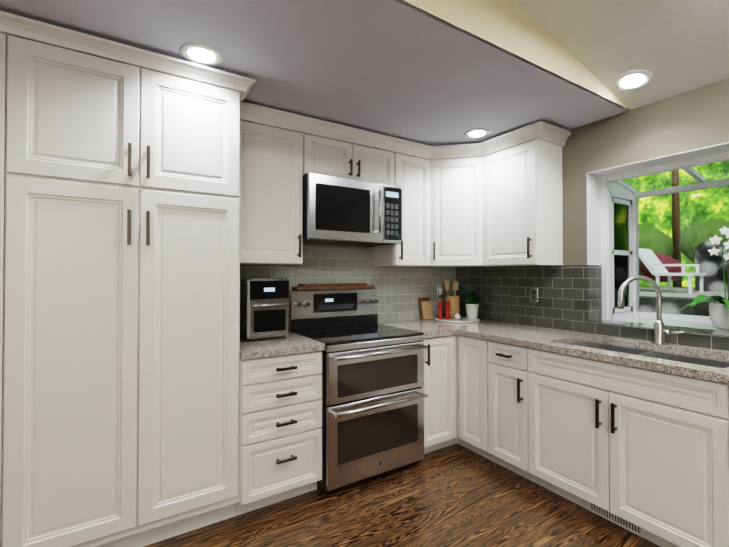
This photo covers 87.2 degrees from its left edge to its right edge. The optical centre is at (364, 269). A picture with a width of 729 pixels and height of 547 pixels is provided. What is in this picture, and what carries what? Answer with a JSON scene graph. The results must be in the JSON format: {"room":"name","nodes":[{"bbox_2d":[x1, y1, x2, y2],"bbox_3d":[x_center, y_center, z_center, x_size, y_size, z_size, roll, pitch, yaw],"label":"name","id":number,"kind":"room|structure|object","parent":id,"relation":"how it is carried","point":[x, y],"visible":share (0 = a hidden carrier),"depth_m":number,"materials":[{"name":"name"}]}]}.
{"room":"kitchen","nodes":[
{"label":"kitchen","id":0,"kind":"room"},
{"bbox_2d":[240,243,455,331],"bbox_3d":[-1.799,-0.643,2.145,6.700,4.000,0.126,0,-1,-32],"label":"wall","id":1,"kind":"structure","parent":0,"point":[401,291],"depth_m":3.23,"materials":[{"name":"grey tile"}]},
{"bbox_2d":[240,101,307,264],"bbox_3d":[-0.701,-0.522,2.575,0.488,0.976,0.323,0,-1,-32],"label":"upper cabinet","id":2,"kind":"object","parent":1,"relation":"attached to","point":[273,142],"depth_m":2.46,"materials":[{"name":"white paint"}]},
{"bbox_2d":[308,117,395,184],"bbox_3d":[-0.171,-0.820,2.912,0.764,0.371,0.323,0,-1,-32],"label":"upper cabinet","id":3,"kind":"object","parent":1,"relation":"attached to","point":[343,151],"depth_m":2.75,"materials":[{"name":"white paint"}]},
{"bbox_2d":[303,172,401,246],"bbox_3d":[-0.131,-0.415,2.855,0.766,0.438,0.444,0,-1,-32],"label":"microwave","id":4,"kind":"object","parent":3,"relation":"attached to","point":[344,211],"visible":1,"depth_m":2.68,"materials":[{"name":"silver metal"}]},
{"bbox_2d":[372,138,431,266],"bbox_3d":[0.309,-0.514,3.212,0.373,0.976,0.323,0,-1,-32],"label":"upper cabinet","id":5,"kind":"object","parent":1,"relation":"attached to","point":[413,159],"depth_m":3.09,"materials":[{"name":"white paint"}]},
{"bbox_2d":[438,285,442,297],"bbox_3d":[0.724,0.210,3.648,0.070,0.116,0.007,0,-1,-32],"label":"switch plate","id":6,"kind":"object","parent":1,"relation":"attached to","point":[440,291],"visible":1,"depth_m":3.64,"materials":[{"name":"silver metal"}]},
{"bbox_2d":[432,142,483,266],"bbox_3d":[0.752,-0.517,3.136,0.310,0.972,0.310,0,-1,-32],"label":"upper cabinet","id":7,"kind":"object","parent":1,"relation":"attached to","point":[457,170],"depth_m":3.13,"materials":[{"name":"white paint"}]},
{"bbox_2d":[452,265,467,266],"bbox_3d":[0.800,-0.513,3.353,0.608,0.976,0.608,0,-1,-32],"label":"under-cabinet light","id":8,"kind":"object","parent":7,"relation":"attached to","point":[452,265],"depth_m":3.23,"materials":[{"name":"white paint"}]},
{"bbox_2d":[0,0,728,145],"bbox_3d":[-0.120,-1.811,-0.693,6.500,1.490,6.500,0,-1,-32],"label":"ceiling","id":9,"kind":"structure","parent":0,"point":[402,69],"depth_m":1.92,"materials":[{"name":"white paint"}]},
{"bbox_2d":[180,42,222,65],"bbox_3d":[-0.784,-1.025,1.846,0.194,0.020,0.194,0,-1,-32],"label":"recessed light","id":10,"kind":"object","parent":9,"relation":"in","point":[199,53],"visible":1,"depth_m":1.82,"materials":[{"name":"white plastic"}]},
{"bbox_2d":[464,128,489,137],"bbox_3d":[0.845,-1.014,2.876,0.194,0.020,0.194,0,-1,-32],"label":"recessed light","id":11,"kind":"object","parent":9,"relation":"in","point":[477,133],"visible":1,"depth_m":2.85,"materials":[{"name":"white plastic"}]},
{"bbox_2d":[613,69,653,90],"bbox_3d":[1.552,-1.091,2.215,0.189,0.046,0.194,0,-1,-32],"label":"recessed light","id":12,"kind":"object","parent":9,"relation":"in","point":[627,81],"visible":1,"depth_m":2.20,"materials":[{"name":"white plastic"}]},
{"bbox_2d":[143,443,659,546],"bbox_3d":[-0.067,1.355,-0.625,6.700,0.060,6.620,0,-1,-32],"label":"floor","id":13,"kind":"structure","parent":0,"point":[456,495],"depth_m":2.09,"materials":[{"name":"brown wood"}]},
{"bbox_2d":[0,11,255,546],"bbox_3d":[-1.247,0.169,2.017,1.147,2.372,0.672,0,-1,-32],"label":"pantry","id":14,"kind":"object","parent":13,"relation":"on","point":[119,283],"visible":1,"depth_m":1.75,"materials":[{"name":"white paint"}]},
{"bbox_2d":[236,351,321,515],"bbox_3d":[-0.619,0.923,2.429,0.487,0.876,0.628,0,-1,-32],"label":"base cabinet","id":15,"kind":"object","parent":13,"relation":"on","point":[280,397],"depth_m":2.15,"materials":[{"name":"white paint"}]},
{"bbox_2d":[240,331,324,359],"bbox_3d":[-0.615,0.465,2.428,0.489,0.038,0.646,0,-1,-32],"label":"countertop","id":16,"kind":"structure","parent":15,"relation":"on","point":[293,343],"depth_m":2.23,"materials":[{"name":"stone"}]},
{"bbox_2d":[240,278,289,340],"bbox_3d":[-0.665,0.253,2.514,0.273,0.387,0.334,0,-1,-32],"label":"toaster oven","id":17,"kind":"object","parent":16,"relation":"on","point":[264,307],"visible":0.92,"depth_m":2.40,"materials":[{"name":"silver metal"}]},
{"bbox_2d":[289,288,427,493],"bbox_3d":[-0.056,0.758,2.713,0.760,1.210,0.714,0,-1,-32],"label":"range","id":18,"kind":"object","parent":13,"relation":"on","point":[374,395],"visible":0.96,"depth_m":2.48,"materials":[{"name":"silver metal"}]},
{"bbox_2d":[292,283,374,289],"bbox_3d":[-0.229,0.133,2.983,0.670,0.044,0.108,0,-1,-32],"label":"boards","id":19,"kind":"object","parent":18,"relation":"on","point":[331,286],"visible":1,"depth_m":2.92,"materials":[{"name":"brown wood"}]},
{"bbox_2d":[422,335,455,453],"bbox_3d":[0.391,0.930,3.066,0.373,0.876,0.628,0,-1,-32],"label":"base cabinet","id":20,"kind":"object","parent":13,"relation":"on","point":[440,355],"depth_m":2.81,"materials":[{"name":"white paint"}]},
{"bbox_2d":[376,320,459,337],"bbox_3d":[0.377,0.472,3.036,0.306,0.038,0.673,0,-1,-32],"label":"countertop","id":21,"kind":"structure","parent":20,"relation":"on","point":[429,330],"depth_m":2.98,"materials":[{"name":"stone"}]},
{"bbox_2d":[456,335,483,456],"bbox_3d":[1.045,0.928,2.930,0.628,0.876,0.264,0,-1,-32],"label":"base cabinet","id":22,"kind":"object","parent":13,"relation":"on","point":[469,350],"depth_m":2.80,"materials":[{"name":"white paint"}]},
{"bbox_2d":[484,340,583,478],"bbox_3d":[1.199,0.926,2.686,0.628,0.876,0.313,0,-1,-32],"label":"base cabinet","id":23,"kind":"object","parent":13,"relation":"on","point":[508,368],"depth_m":2.50,"materials":[{"name":"white paint"}]},
{"bbox_2d":[528,367,728,546],"bbox_3d":[1.533,1.030,2.154,0.628,0.656,0.940,0,-1,-32],"label":"base cabinet","id":24,"kind":"object","parent":13,"relation":"on","point":[642,452],"depth_m":1.89,"materials":[{"name":"white paint"}]},
{"bbox_2d":[724,383,728,434],"bbox_3d":[1.946,0.912,1.500,0.628,0.876,0.609,0,-1,-32],"label":"base cabinet","id":25,"kind":"object","parent":13,"relation":"on","point":[726,386],"depth_m":1.60,"materials":[{"name":"white paint"}]},
{"bbox_2d":[417,276,728,383],"bbox_3d":[1.362,0.359,2.418,0.646,0.641,2.773,0,-1,-32],"label":"countertop","id":26,"kind":"structure","parent":25,"relation":"on","point":[659,354],"depth_m":2.27,"materials":[{"name":"stone"}]},
{"bbox_2d":[418,297,432,319],"bbox_3d":[0.563,0.358,3.521,0.135,0.198,0.072,0,-1,-32],"label":"cutting boards","id":27,"kind":"object","parent":26,"relation":"on","point":[425,309],"visible":1,"depth_m":3.50,"materials":[{"name":"brown wood"}]},
{"bbox_2d":[435,316,479,322],"bbox_3d":[0.831,0.449,3.427,0.390,0.016,0.390,0,-1,-32],"label":"round tray","id":28,"kind":"object","parent":26,"relation":"on","point":[462,319],"visible":0.71,"depth_m":3.30,"materials":[{"name":"white ceramic"}]},
{"bbox_2d":[437,299,442,318],"bbox_3d":[0.678,0.352,3.427,0.052,0.176,0.051,0,-1,-32],"label":"pepper mill","id":29,"kind":"object","parent":28,"relation":"on","point":[440,309],"visible":1,"depth_m":3.41,"materials":[{"name":"red paint"}]},
{"bbox_2d":[445,299,449,318],"bbox_3d":[0.743,0.352,3.427,0.052,0.176,0.051,0,-1,-32],"label":"pepper mill","id":30,"kind":"object","parent":28,"relation":"on","point":[447,308],"visible":1,"depth_m":3.41,"materials":[{"name":"red paint"}]},
{"bbox_2d":[444,280,459,317],"bbox_3d":[0.804,0.267,3.507,0.146,0.347,0.132,0,-1,-32],"label":"utensil crock","id":31,"kind":"object","parent":28,"relation":"on","point":[454,300],"visible":0.83,"depth_m":3.46,"materials":[{"name":"brown wood"}]},
{"bbox_2d":[464,290,480,318],"bbox_3d":[0.969,0.313,3.429,0.148,0.253,0.148,0,-1,-32],"label":"potted herb plant","id":32,"kind":"object","parent":28,"relation":"on","point":[472,301],"visible":1,"depth_m":3.40,"materials":[{"name":"green plant"}]},
{"bbox_2d":[567,341,728,368],"bbox_3d":[1.538,0.579,2.145,0.450,0.195,0.870,0,-1,-32],"label":"sink basin","id":33,"kind":"object","parent":26,"relation":"in","point":[713,361],"depth_m":2.22,"materials":[{"name":"silver metal"}]},
{"bbox_2d":[617,276,683,344],"bbox_3d":[1.675,0.240,2.242,0.228,0.407,0.263,0,-1,-32],"label":"faucet","id":34,"kind":"object","parent":26,"relation":"on","point":[660,331],"depth_m":2.27,"materials":[{"name":"silver metal"}]},
{"bbox_2d":[403,0,628,108],"bbox_3d":[-1.042,-1.765,0.769,6.500,1.431,0.050,0,-1,-32],"label":"wall","id":35,"kind":"structure","parent":0,"point":[513,27],"depth_m":1.85,"materials":[{"name":"beige paint"}]},
{"bbox_2d":[456,79,728,350],"bbox_3d":[2.717,0.045,1.075,0.232,2.600,6.500,0,-1,-32],"label":"wall","id":36,"kind":"structure","parent":0,"point":[570,294],"depth_m":2.71,"materials":[{"name":"beige paint"}]},
{"bbox_2d":[484,121,563,266],"bbox_3d":[1.211,-0.517,2.969,0.323,0.976,0.480,0,-1,-32],"label":"upper cabinet","id":37,"kind":"object","parent":36,"relation":"attached to","point":[496,201],"depth_m":2.81,"materials":[{"name":"white paint"}]},
{"bbox_2d":[530,288,537,302],"bbox_3d":[1.345,0.203,3.039,0.006,0.116,0.070,0,-1,-32],"label":"electrical outlet plate","id":38,"kind":"object","parent":36,"relation":"attached to","point":[533,294],"visible":1,"depth_m":3.03,"materials":[{"name":"silver metal"}]},
{"bbox_2d":[587,142,728,330],"bbox_3d":[2.087,-0.159,2.492,0.650,1.115,0.905,0,-1,-32],"label":"garden window","id":39,"kind":"structure","parent":36,"relation":"in","point":[613,238],"depth_m":2.77,"materials":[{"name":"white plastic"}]},
{"bbox_2d":[677,226,728,329],"bbox_3d":[2.150,0.055,2.321,0.510,0.610,0.428,0,-1,-32],"label":"potted orchid","id":40,"kind":"object","parent":39,"relation":"on","point":[719,313],"visible":1,"depth_m":2.29,"materials":[{"name":"white ceramic"}]},
{"label":"outside","id":41,"kind":"structure","parent":0,"visible":0},
{"bbox_2d":[622,160,728,286],"bbox_3d":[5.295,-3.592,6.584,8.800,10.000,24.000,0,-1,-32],"label":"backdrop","id":42,"kind":"structure","parent":41,"point":[647,206],"depth_m":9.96,"materials":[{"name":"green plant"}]},
{"bbox_2d":[639,286,727,298],"bbox_3d":[6.144,0.815,4.999,8.800,0.850,16.500,0,-1,-32],"label":"ground","id":43,"kind":"structure","parent":41,"point":[663,289],"depth_m":6.78,"materials":[{"name":"grey concrete"}]},
{"bbox_2d":[639,248,705,293],"bbox_3d":[5.452,0.008,6.856,0.660,0.804,0.863,0,-1,-32],"label":"lounge chair","id":44,"kind":"object","parent":43,"relation":"on","point":[659,266],"depth_m":6.65,"materials":[{"name":"white plastic"}]},
{"bbox_2d":[638,169,728,286],"bbox_3d":[6.457,-3.073,8.190,4.738,7.005,9.766,0,-1,-32],"label":"shrubs","id":45,"kind":"object","parent":43,"relation":"on","point":[654,247],"depth_m":8.69,"materials":[{"name":"green plant"}]},
{"bbox_2d":[639,240,728,315],"bbox_3d":[6.033,0.305,4.935,4.461,1.768,16.500,0,-1,-32],"label":"stone wall","id":46,"kind":"structure","parent":43,"relation":"on","point":[708,278],"depth_m":7.03,"materials":[{"name":"grey stone"}]}
]}

